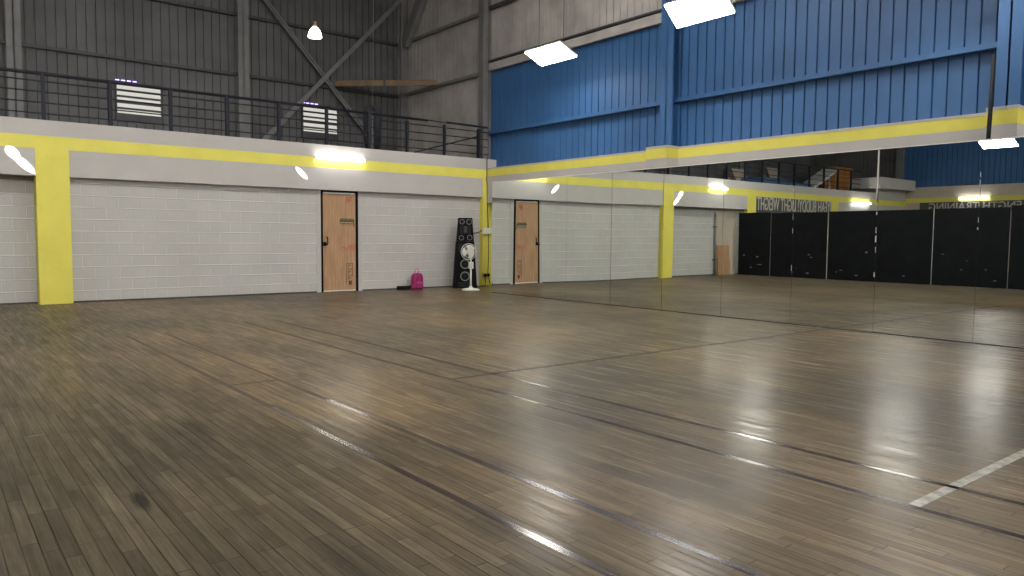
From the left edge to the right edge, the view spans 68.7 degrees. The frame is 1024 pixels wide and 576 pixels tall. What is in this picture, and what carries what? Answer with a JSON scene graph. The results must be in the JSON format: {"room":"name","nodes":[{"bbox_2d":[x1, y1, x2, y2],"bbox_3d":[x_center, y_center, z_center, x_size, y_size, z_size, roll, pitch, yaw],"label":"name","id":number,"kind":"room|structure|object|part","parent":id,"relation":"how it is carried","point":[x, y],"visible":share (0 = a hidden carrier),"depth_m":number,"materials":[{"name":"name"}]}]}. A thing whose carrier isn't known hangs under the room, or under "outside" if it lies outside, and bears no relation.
{"room":"dance studio","nodes":[
{"label":"dance studio","id":0,"kind":"room"},
{"bbox_2d":[0,0,396,150],"bbox_3d":[-13.311,-6.110,14.394,25.793,6.500,0.030,-3,5,-38],"label":"wall","id":1,"kind":"structure","parent":0,"point":[139,29],"depth_m":18.83,"materials":[{"name":"grey metal"}]},
{"bbox_2d":[115,79,162,123],"bbox_3d":[-8.933,-4.454,17.928,1.020,0.948,0.080,-3,5,-38],"label":"window","id":2,"kind":"structure","parent":1,"relation":"in","point":[122,95],"depth_m":17.91,"materials":[{"name":"glass"}]},
{"bbox_3d":[-8.945,-4.496,17.941,0.960,0.710,0.020,-3,5,-38],"label":"pane","id":3,"kind":"part","parent":2,"relation":"part of","materials":[{"name":"glass"}]},
{"bbox_2d":[0,39,398,97],"bbox_3d":[-13.374,-5.212,14.290,25.500,0.075,0.090,-3,5,-38],"label":"beam","id":4,"kind":"structure","parent":1,"relation":"attached to","point":[2,41],"depth_m":18.39,"materials":[{"name":"metal"}]},
{"bbox_2d":[151,0,398,45],"bbox_3d":[-13.362,-6.718,14.187,25.500,0.075,0.090,-3,5,-38],"label":"beam","id":5,"kind":"structure","parent":1,"relation":"attached to","point":[172,2],"depth_m":19.66,"materials":[{"name":"metal"}]},
{"bbox_2d":[301,102,337,139],"bbox_3d":[-5.330,-4.618,20.780,1.055,0.948,0.080,-3,5,-38],"label":"window","id":6,"kind":"structure","parent":1,"relation":"in","point":[304,115],"depth_m":20.73,"materials":[{"name":"glass"}]},
{"bbox_3d":[-5.342,-4.660,20.793,0.995,0.710,0.020,-3,5,-38],"label":"pane","id":7,"kind":"part","parent":6,"relation":"part of","materials":[{"name":"glass"}]},
{"bbox_2d":[0,175,479,302],"bbox_3d":[-10.618,-0.738,11.428,25.950,2.230,0.380,-3,5,-38],"label":"wall","id":8,"kind":"structure","parent":0,"point":[131,239],"depth_m":14.82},
{"bbox_2d":[0,285,477,304],"bbox_3d":[-6.168,0.165,14.903,13.370,0.030,0.200,-3,5,-38],"label":"baseboard","id":9,"kind":"structure","parent":8,"relation":"attached to","point":[477,285],"depth_m":14.72,"materials":[{"name":"wood"}]},
{"bbox_2d":[0,116,495,196],"bbox_3d":[-10.646,-2.322,11.211,25.750,0.960,0.500,-3,5,-38],"label":"beam","id":10,"kind":"structure","parent":8,"relation":"attached to","point":[95,151],"depth_m":14.84,"materials":[{"name":"grey paint"}]},
{"bbox_2d":[0,67,487,157],"bbox_3d":[-9.107,-3.279,12.202,21.660,0.840,0.070,-3,5,-38],"label":"balcony railing","id":11,"kind":"object","parent":10,"relation":"on","point":[43,102],"visible":0.99,"depth_m":14.88,"materials":[{"name":"black metal"}]},
{"bbox_3d":[-8.125,-3.301,12.975,0.060,0.795,0.060,-3,5,-38],"label":"post","id":12,"kind":"part","parent":11,"relation":"part of","materials":[{"name":"black metal"}]},
{"bbox_3d":[-7.310,-3.338,13.620,0.060,0.795,0.060,-3,5,-38],"label":"post","id":13,"kind":"part","parent":11,"relation":"part of","materials":[{"name":"black metal"}]},
{"bbox_3d":[-6.503,-3.375,14.259,0.060,0.795,0.060,-3,5,-38],"label":"post","id":14,"kind":"part","parent":11,"relation":"part of","materials":[{"name":"black metal"}]},
{"bbox_3d":[-9.798,-3.630,11.620,19.880,0.072,0.060,-3,5,-38],"label":"rail","id":15,"kind":"part","parent":11,"relation":"part of","materials":[{"name":"black metal"}]},
{"bbox_3d":[-5.680,-3.413,14.910,0.060,0.795,0.060,-3,5,-38],"label":"post","id":16,"kind":"part","parent":11,"relation":"part of","materials":[{"name":"black metal"}]},
{"bbox_3d":[-4.849,-3.450,15.568,0.060,0.795,0.060,-3,5,-38],"label":"post","id":17,"kind":"part","parent":11,"relation":"part of","materials":[{"name":"black metal"}]},
{"bbox_3d":[-4.019,-3.488,16.225,0.060,0.795,0.060,-3,5,-38],"label":"post","id":18,"kind":"part","parent":11,"relation":"part of","materials":[{"name":"black metal"}]},
{"bbox_3d":[-3.219,-3.525,16.858,0.060,0.795,0.060,-3,5,-38],"label":"post","id":19,"kind":"part","parent":11,"relation":"part of","materials":[{"name":"black metal"}]},
{"bbox_3d":[-2.444,-3.533,17.474,0.060,0.740,0.060,-3,5,-38],"label":"post","id":20,"kind":"part","parent":11,"relation":"part of","materials":[{"name":"black metal"}]},
{"bbox_3d":[-1.637,-3.570,18.113,0.060,0.740,0.060,-3,5,-38],"label":"post","id":21,"kind":"part","parent":11,"relation":"part of","materials":[{"name":"black metal"}]},
{"bbox_3d":[-1.096,-4.027,18.508,1.230,0.064,0.052,-3,5,-38],"label":"rail","id":22,"kind":"part","parent":11,"relation":"part of","materials":[{"name":"black metal"}]},
{"bbox_3d":[-0.845,-3.606,18.739,0.060,0.740,0.060,-3,5,-38],"label":"post","id":23,"kind":"part","parent":11,"relation":"part of","materials":[{"name":"black metal"}]},
{"bbox_2d":[314,156,365,161],"bbox_3d":[-3.726,-2.806,16.290,1.174,0.064,0.102,-3,5,-38],"label":"lamp","id":24,"kind":"object","parent":10,"relation":"attached to","point":[315,157],"visible":1,"depth_m":16.23,"materials":[{"name":"white plastic"}]},
{"bbox_2d":[478,0,491,158],"bbox_3d":[-0.683,-6.406,18.889,0.240,6.310,0.220,-3,5,-38],"label":"column","id":25,"kind":"structure","parent":10,"relation":"on","point":[484,40],"depth_m":18.93,"materials":[{"name":"grey metal"}]},
{"bbox_2d":[316,190,361,292],"bbox_3d":[-3.900,-1.040,16.676,1.090,2.230,0.290,-3,5,-38],"label":"trim","id":26,"kind":"structure","parent":8,"relation":"attached to","point":[318,192],"depth_m":16.32,"materials":[{"name":"grey paint"}]},
{"bbox_2d":[321,190,358,291],"bbox_3d":[-3.817,-1.032,16.572,0.880,2.230,0.156,-3,5,-38],"label":"door","id":27,"kind":"structure","parent":8,"relation":"in","point":[339,211],"depth_m":16.55,"materials":[{"name":"brown wood"}]},
{"bbox_2d":[335,80,435,86],"bbox_3d":[-3.511,-5.687,20.782,2.809,0.200,0.091,1,4,1],"label":"plank","id":28,"kind":"object","parent":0,"point":[384,83],"visible":1,"depth_m":20.78,"materials":[{"name":"wood"}]},
{"bbox_2d":[0,286,1023,575],"bbox_3d":[-2.873,1.190,1.593,26.150,0.151,25.800,-3,5,-38],"label":"floor","id":29,"kind":"structure","parent":0,"point":[119,457],"depth_m":4.55,"materials":[{"name":"brown wood"}]},
{"bbox_2d":[34,147,73,304],"bbox_3d":[-8.152,-1.089,13.278,0.505,2.720,0.512,-3,5,-38],"label":"pillar","id":30,"kind":"structure","parent":29,"relation":"on","point":[52,178],"depth_m":13.08,"materials":[{"name":"yellow paint"}]},
{"bbox_2d":[397,286,409,289],"bbox_3d":[-2.518,-0.003,17.384,0.304,0.088,0.124,-3,5,-38],"label":"case","id":31,"kind":"object","parent":29,"relation":"on","point":[398,287],"visible":1,"depth_m":17.32,"materials":[{"name":"black plastic"}]},
{"bbox_2d":[410,268,422,289],"bbox_3d":[-2.230,-0.217,17.540,0.330,0.499,0.205,-3,5,-38],"label":"backpack","id":32,"kind":"object","parent":29,"relation":"on","point":[416,278],"visible":1,"depth_m":17.47,"materials":[{"name":"fabric"}]},
{"bbox_2d":[453,241,476,287],"bbox_3d":[-1.143,-0.565,18.139,0.574,1.130,0.308,0,4,-8],"label":"loudspeaker","id":33,"kind":"object","parent":29,"relation":"on","point":[461,275],"visible":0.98,"depth_m":18.00,"materials":[{"name":"black plastic"}]},
{"bbox_2d":[456,218,473,240],"bbox_3d":[-1.132,-1.412,18.074,0.408,0.562,0.282,0,4,-8],"label":"loudspeaker","id":34,"kind":"object","parent":33,"relation":"on","point":[465,225],"visible":1,"depth_m":17.95,"materials":[{"name":"black plastic"}]},
{"bbox_2d":[460,225,470,233],"bbox_3d":[-1.114,-1.399,17.952,0.260,0.200,0.022,0,4,-8],"label":"grille","id":35,"kind":"object","parent":34,"relation":"attached to","point":[464,229],"depth_m":17.94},
{"bbox_2d":[458,243,472,251],"bbox_3d":[-1.118,-0.970,17.981,0.340,0.200,0.012,0,4,-8],"label":"grille","id":36,"kind":"object","parent":33,"relation":"attached to","point":[460,245],"depth_m":17.96,"materials":[{"name":"plastic"}]},
{"bbox_2d":[461,243,479,290],"bbox_3d":[-0.957,-0.491,17.381,0.420,1.088,0.434,2,4,15],"label":"pedestal fan","id":37,"kind":"object","parent":29,"relation":"on","point":[470,251],"visible":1,"depth_m":17.24,"materials":[{"name":"white plastic"}]},
{"bbox_2d":[461,243,476,259],"bbox_3d":[-0.995,-0.834,17.200,0.381,0.380,0.107,2,4,15],"label":"grille","id":38,"kind":"object","parent":37,"relation":"attached to","point":[470,251],"depth_m":17.19,"materials":[{"name":"white plastic"}]},
{"bbox_2d":[479,178,491,285],"bbox_3d":[-0.731,-1.428,19.152,0.425,2.720,0.512,-3,5,-38],"label":"pillar","id":39,"kind":"structure","parent":29,"relation":"on","point":[483,241],"depth_m":18.91,"materials":[{"name":"yellow paint"}]},
{"bbox_2d":[474,228,491,233],"bbox_3d":[-0.811,-1.415,18.706,0.736,0.175,0.079,-3,5,-41],"label":"switch box","id":40,"kind":"object","parent":39,"relation":"attached to","point":[484,230],"visible":0.94,"depth_m":18.81,"materials":[{"name":"white plastic"}]},
{"bbox_2d":[477,273,490,286],"bbox_3d":[-0.796,-0.204,18.736,0.154,0.326,0.691,4,5,42],"label":"power socket","id":41,"kind":"object","parent":39,"relation":"attached to","point":[485,275],"visible":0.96,"depth_m":18.86,"materials":[{"name":"black plastic"}]},
{"bbox_2d":[486,171,488,266],"bbox_3d":[-0.619,-1.808,18.867,0.113,2.880,0.030,-3,5,-38],"label":"cable","id":42,"kind":"object","parent":39,"relation":"attached to","point":[486,171],"visible":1,"depth_m":18.90,"materials":[{"name":"metal"}]},
{"bbox_2d":[646,145,679,168],"bbox_3d":[2.845,-1.191,14.284,0.375,2.970,0.520,-3,5,-38],"label":"column","id":43,"kind":"structure","parent":29,"relation":"on","point":[664,155],"depth_m":14.03,"materials":[{"name":"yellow paint"}]},
{"bbox_2d":[659,0,681,145],"bbox_3d":[3.048,-5.944,14.186,0.240,6.530,0.300,-3,5,-38],"label":"column","id":44,"kind":"structure","parent":43,"relation":"on","point":[671,36],"depth_m":14.27,"materials":[{"name":"blue metal"}]},
{"bbox_2d":[986,54,995,138],"bbox_3d":[6.031,-1.189,9.543,0.080,3.672,0.802,3,5,38],"label":"leaning pole","id":45,"kind":"object","parent":29,"relation":"on","point":[993,62],"visible":0.25,"depth_m":9.57,"materials":[{"name":"black metal"}]},
{"bbox_2d":[985,104,1023,138],"bbox_3d":[6.408,-0.855,9.803,0.375,2.970,0.370,-3,5,-38],"label":"column","id":46,"kind":"structure","parent":29,"relation":"on","point":[1007,121],"depth_m":9.56,"materials":[{"name":"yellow paint"}]},
{"bbox_2d":[994,0,1023,106],"bbox_3d":[6.620,-5.607,9.692,0.240,6.530,0.300,-3,5,-38],"label":"column","id":47,"kind":"structure","parent":46,"relation":"on","point":[1009,74],"depth_m":9.79,"materials":[{"name":"blue metal"}]},
{"bbox_3d":[4.148,-0.688,10.971,0.060,2.440,14.640,-3,5,-38],"label":"wall","id":48,"kind":"structure","parent":29,"relation":"on","visible":0},
{"bbox_2d":[491,179,526,295],"bbox_3d":[-0.059,-1.086,16.183,0.038,2.454,1.218,-3,5,-38],"label":"mirror panel","id":49,"kind":"object","parent":48,"relation":"attached to","point":[509,198],"visible":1,"depth_m":16.15,"materials":[{"name":"clear glass"}]},
{"bbox_2d":[526,176,566,299],"bbox_3d":[0.699,-1.015,15.230,0.038,2.454,1.218,-3,5,-38],"label":"mirror panel","id":50,"kind":"object","parent":48,"relation":"attached to","point":[546,196],"visible":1,"depth_m":15.20,"materials":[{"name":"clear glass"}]},
{"bbox_2d":[565,172,611,304],"bbox_3d":[1.457,-0.943,14.277,0.038,2.454,1.218,-3,5,-38],"label":"mirror panel","id":51,"kind":"object","parent":48,"relation":"attached to","point":[589,196],"visible":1,"depth_m":14.24,"materials":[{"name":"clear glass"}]},
{"bbox_3d":[1.446,0.276,14.360,0.038,0.010,1.217,-3,5,-38],"label":"trim","id":52,"kind":"part","parent":51,"relation":"part of","materials":[{"name":"metal"}]},
{"bbox_3d":[1.468,-2.161,14.194,0.036,0.013,1.217,-3,5,-38],"label":"trim","id":53,"kind":"part","parent":51,"relation":"part of","materials":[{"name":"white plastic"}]},
{"bbox_2d":[610,167,663,309],"bbox_3d":[2.215,-0.872,13.323,0.038,2.454,1.218,-3,5,-38],"label":"mirror panel","id":54,"kind":"object","parent":48,"relation":"attached to","point":[638,194],"visible":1,"depth_m":13.29,"materials":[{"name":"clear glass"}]},
{"bbox_3d":[2.204,0.347,13.406,0.038,0.010,1.217,-3,5,-38],"label":"trim","id":55,"kind":"part","parent":54,"relation":"part of","materials":[{"name":"metal"}]},
{"bbox_3d":[2.225,-2.090,13.241,0.036,0.013,1.217,-3,5,-38],"label":"trim","id":56,"kind":"part","parent":54,"relation":"part of","materials":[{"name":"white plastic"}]},
{"bbox_2d":[661,162,724,316],"bbox_3d":[2.972,-0.801,12.370,0.038,2.454,1.218,-3,5,-38],"label":"mirror panel","id":57,"kind":"object","parent":48,"relation":"attached to","point":[693,194],"visible":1,"depth_m":12.33,"materials":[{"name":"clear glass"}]},
{"bbox_3d":[2.962,0.418,12.453,0.038,0.010,1.217,-3,5,-38],"label":"trim","id":58,"kind":"part","parent":57,"relation":"part of","materials":[{"name":"metal"}]},
{"bbox_3d":[2.983,-2.018,12.287,0.036,0.013,1.217,-3,5,-38],"label":"trim","id":59,"kind":"part","parent":57,"relation":"part of","materials":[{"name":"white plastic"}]},
{"bbox_2d":[720,156,795,323],"bbox_3d":[3.730,-0.729,11.416,0.038,2.454,1.218,-3,5,-38],"label":"mirror panel","id":60,"kind":"object","parent":48,"relation":"attached to","point":[758,209],"visible":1,"depth_m":11.38,"materials":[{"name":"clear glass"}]},
{"bbox_3d":[3.720,0.490,11.500,0.038,0.010,1.217,-3,5,-38],"label":"trim","id":61,"kind":"part","parent":60,"relation":"part of","materials":[{"name":"metal"}]},
{"bbox_3d":[3.741,-1.947,11.334,0.036,0.013,1.217,-3,5,-38],"label":"trim","id":62,"kind":"part","parent":60,"relation":"part of","materials":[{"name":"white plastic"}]},
{"bbox_2d":[790,148,879,332],"bbox_3d":[4.488,-0.658,10.463,0.038,2.454,1.218,-3,5,-38],"label":"mirror panel","id":63,"kind":"object","parent":48,"relation":"attached to","point":[836,193],"visible":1,"depth_m":10.42,"materials":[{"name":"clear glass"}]},
{"bbox_3d":[4.478,0.561,10.546,0.038,0.010,1.217,-3,5,-38],"label":"trim","id":64,"kind":"part","parent":63,"relation":"part of","materials":[{"name":"metal"}]},
{"bbox_3d":[4.499,-1.875,10.381,0.036,0.013,1.217,-3,5,-38],"label":"trim","id":65,"kind":"part","parent":63,"relation":"part of","materials":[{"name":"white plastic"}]},
{"bbox_2d":[872,139,982,342],"bbox_3d":[5.246,-0.587,9.510,0.038,2.454,1.218,-3,5,-38],"label":"mirror panel","id":66,"kind":"object","parent":48,"relation":"attached to","point":[929,194],"visible":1,"depth_m":9.47,"materials":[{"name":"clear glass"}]},
{"bbox_3d":[5.236,0.633,9.593,0.038,0.010,1.217,-3,5,-38],"label":"trim","id":67,"kind":"part","parent":66,"relation":"part of","materials":[{"name":"metal"}]},
{"bbox_3d":[5.257,-1.804,9.427,0.036,0.013,1.217,-3,5,-38],"label":"trim","id":68,"kind":"part","parent":66,"relation":"part of","materials":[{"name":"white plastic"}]},
{"bbox_2d":[973,136,1023,348],"bbox_3d":[6.004,-0.515,8.556,0.038,2.454,1.218,-3,5,-38],"label":"mirror panel","id":69,"kind":"object","parent":48,"relation":"attached to","point":[999,292],"visible":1,"depth_m":8.83,"materials":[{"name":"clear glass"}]},
{"bbox_3d":[5.994,0.704,8.639,0.038,0.010,1.217,-3,5,-38],"label":"trim","id":70,"kind":"part","parent":69,"relation":"part of","materials":[{"name":"metal"}]},
{"bbox_3d":[6.015,-1.733,8.474,0.036,0.013,1.217,-3,5,-38],"label":"trim","id":71,"kind":"part","parent":69,"relation":"part of","materials":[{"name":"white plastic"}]},
{"bbox_2d":[408,0,998,166],"bbox_3d":[5.945,-5.506,10.848,0.030,6.900,29.693,-3,5,-38],"label":"wall","id":72,"kind":"structure","parent":0,"point":[762,41],"depth_m":13.95,"materials":[{"name":"blue metal"}]},
{"bbox_2d":[406,73,477,95],"bbox_3d":[-1.909,-5.608,20.629,0.090,0.075,3.850,-3,5,-38],"label":"beam","id":73,"kind":"structure","parent":72,"relation":"attached to","point":[474,75],"depth_m":20.52,"materials":[{"name":"grey paint"}]},
{"bbox_2d":[411,12,478,41],"bbox_3d":[-1.897,-7.114,20.526,0.090,0.075,3.850,-3,5,-38],"label":"beam","id":74,"kind":"structure","parent":72,"relation":"attached to","point":[476,15],"depth_m":20.36,"materials":[{"name":"grey metal"}]},
{"bbox_2d":[489,0,515,9],"bbox_3d":[7.282,-6.300,8.977,0.090,0.075,25.200,-3,5,-38],"label":"beam","id":75,"kind":"structure","parent":72,"relation":"attached to","point":[502,3],"depth_m":18.46,"materials":[{"name":"metal"}]},
{"bbox_2d":[488,8,661,62],"bbox_3d":[7.271,-4.983,9.067,0.120,0.040,25.200,-3,5,-38],"label":"beam","id":76,"kind":"structure","parent":72,"relation":"attached to","point":[658,10],"depth_m":16.00,"materials":[{"name":"metal"}]},
{"bbox_2d":[489,0,744,70],"bbox_3d":[7.278,-4.843,9.082,0.080,0.190,25.200,-3,5,-38],"label":"beam","id":77,"kind":"structure","parent":72,"relation":"attached to","point":[653,20],"depth_m":15.82,"materials":[{"name":"grey metal"}]},
{"bbox_2d":[488,41,996,134],"bbox_3d":[7.256,-3.207,9.188,0.100,0.080,25.200,-3,5,-38],"label":"beam","id":78,"kind":"structure","parent":72,"relation":"attached to","point":[992,45],"depth_m":12.49,"materials":[{"name":"blue metal"}]},
{"bbox_3d":[-4.097,-8.535,2.579,26.150,0.100,30.000,-3,5,-38],"label":"ceiling","id":79,"kind":"structure","parent":0,"visible":0},
{"bbox_2d":[308,0,321,38],"bbox_3d":[-4.422,-7.543,16.727,0.307,3.810,0.307,-3,5,-38],"label":"pendant lamp","id":80,"kind":"object","parent":79,"relation":"hanging from","point":[314,32],"visible":1,"depth_m":16.79,"materials":[{"name":"grey"}]},
{"bbox_2d":[363,0,381,148],"bbox_3d":[-3.300,-6.361,17.634,0.460,6.174,0.225,-3,5,-38],"label":"hanging cloth","id":81,"kind":"object","parent":79,"relation":"hanging from","point":[369,108],"visible":0.66,"depth_m":17.77,"materials":[{"name":"grey paint"}]},
{"bbox_2d":[525,0,577,65],"bbox_3d":[0.832,-7.068,15.642,0.515,4.522,1.120,-3,5,-38],"label":"led panel","id":82,"kind":"object","parent":79,"relation":"hanging from","point":[557,51],"visible":1,"depth_m":15.71,"materials":[{"name":"white plastic"}]},
{"bbox_2d":[525,42,576,65],"bbox_3d":[0.806,-4.921,15.782,0.490,0.219,1.104,-3,5,-38],"label":"diffuser","id":83,"kind":"object","parent":82,"relation":"attached to","point":[553,52],"depth_m":15.72,"materials":[{"name":"white plastic"}]},
{"bbox_2d":[664,0,735,27],"bbox_3d":[3.174,-6.814,12.480,0.393,4.560,1.200,-3,5,-38],"label":"led panel","id":84,"kind":"object","parent":79,"relation":"hanging from","point":[683,13],"visible":1,"depth_m":12.67,"materials":[{"name":"white plastic"}]},
{"bbox_3d":[-12.073,-2.697,12.992,25.750,0.200,4.100,-3,5,-38],"label":"slab","id":85,"kind":"object","parent":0,"visible":0},
{"bbox_2d":[3,0,23,117],"bbox_3d":[-10.795,-6.234,16.148,0.280,6.450,0.240,-3,5,-38],"label":"column","id":86,"kind":"structure","parent":85,"relation":"on","point":[12,17],"depth_m":16.14,"materials":[{"name":"grey metal"}]},
{"bbox_2d":[234,0,249,137],"bbox_3d":[-6.932,-6.410,19.206,0.280,6.450,0.240,-3,5,-38],"label":"column","id":87,"kind":"structure","parent":85,"relation":"on","point":[242,81],"depth_m":19.17,"materials":[{"name":"grey metal"}]},
{"bbox_2d":[263,0,363,131],"bbox_3d":[-5.432,-6.184,20.346,3.718,4.011,0.072,-3,5,-38],"label":"beam","id":88,"kind":"structure","parent":87,"relation":"attached to","point":[273,10],"depth_m":20.31,"materials":[{"name":"grey metal"}]},
{"bbox_2d":[262,0,400,139],"bbox_3d":[-5.018,-5.940,20.635,4.608,4.932,0.025,-3,5,-38],"label":"beam","id":89,"kind":"structure","parent":87,"relation":"attached to","point":[396,4],"depth_m":20.73,"materials":[{"name":"grey metal"}]},
{"bbox_2d":[397,0,407,151],"bbox_3d":[-3.241,-6.578,22.127,0.220,6.450,0.240,-3,5,-38],"label":"column","id":90,"kind":"structure","parent":85,"relation":"on","point":[402,9],"depth_m":22.10,"materials":[{"name":"grey metal"}]},
{"bbox_2d":[402,0,426,46],"bbox_3d":[-2.541,-8.210,21.148,0.160,2.440,2.082,-3,5,-38],"label":"beam","id":91,"kind":"structure","parent":90,"relation":"attached to","point":[419,5],"depth_m":21.48,"materials":[{"name":"grey metal"}]},
{"bbox_3d":[7.389,-0.659,9.401,0.250,2.650,25.070,-3,5,-38],"label":"wall","id":92,"kind":"structure","parent":0,"visible":0},
{"bbox_2d":[487,112,985,202],"bbox_3d":[7.282,-1.854,9.181,0.405,0.862,25.000,-3,5,-38],"label":"beam","id":93,"kind":"structure","parent":92,"relation":"attached to","point":[967,127],"depth_m":12.36,"materials":[{"name":"yellow paint"}]}
]}

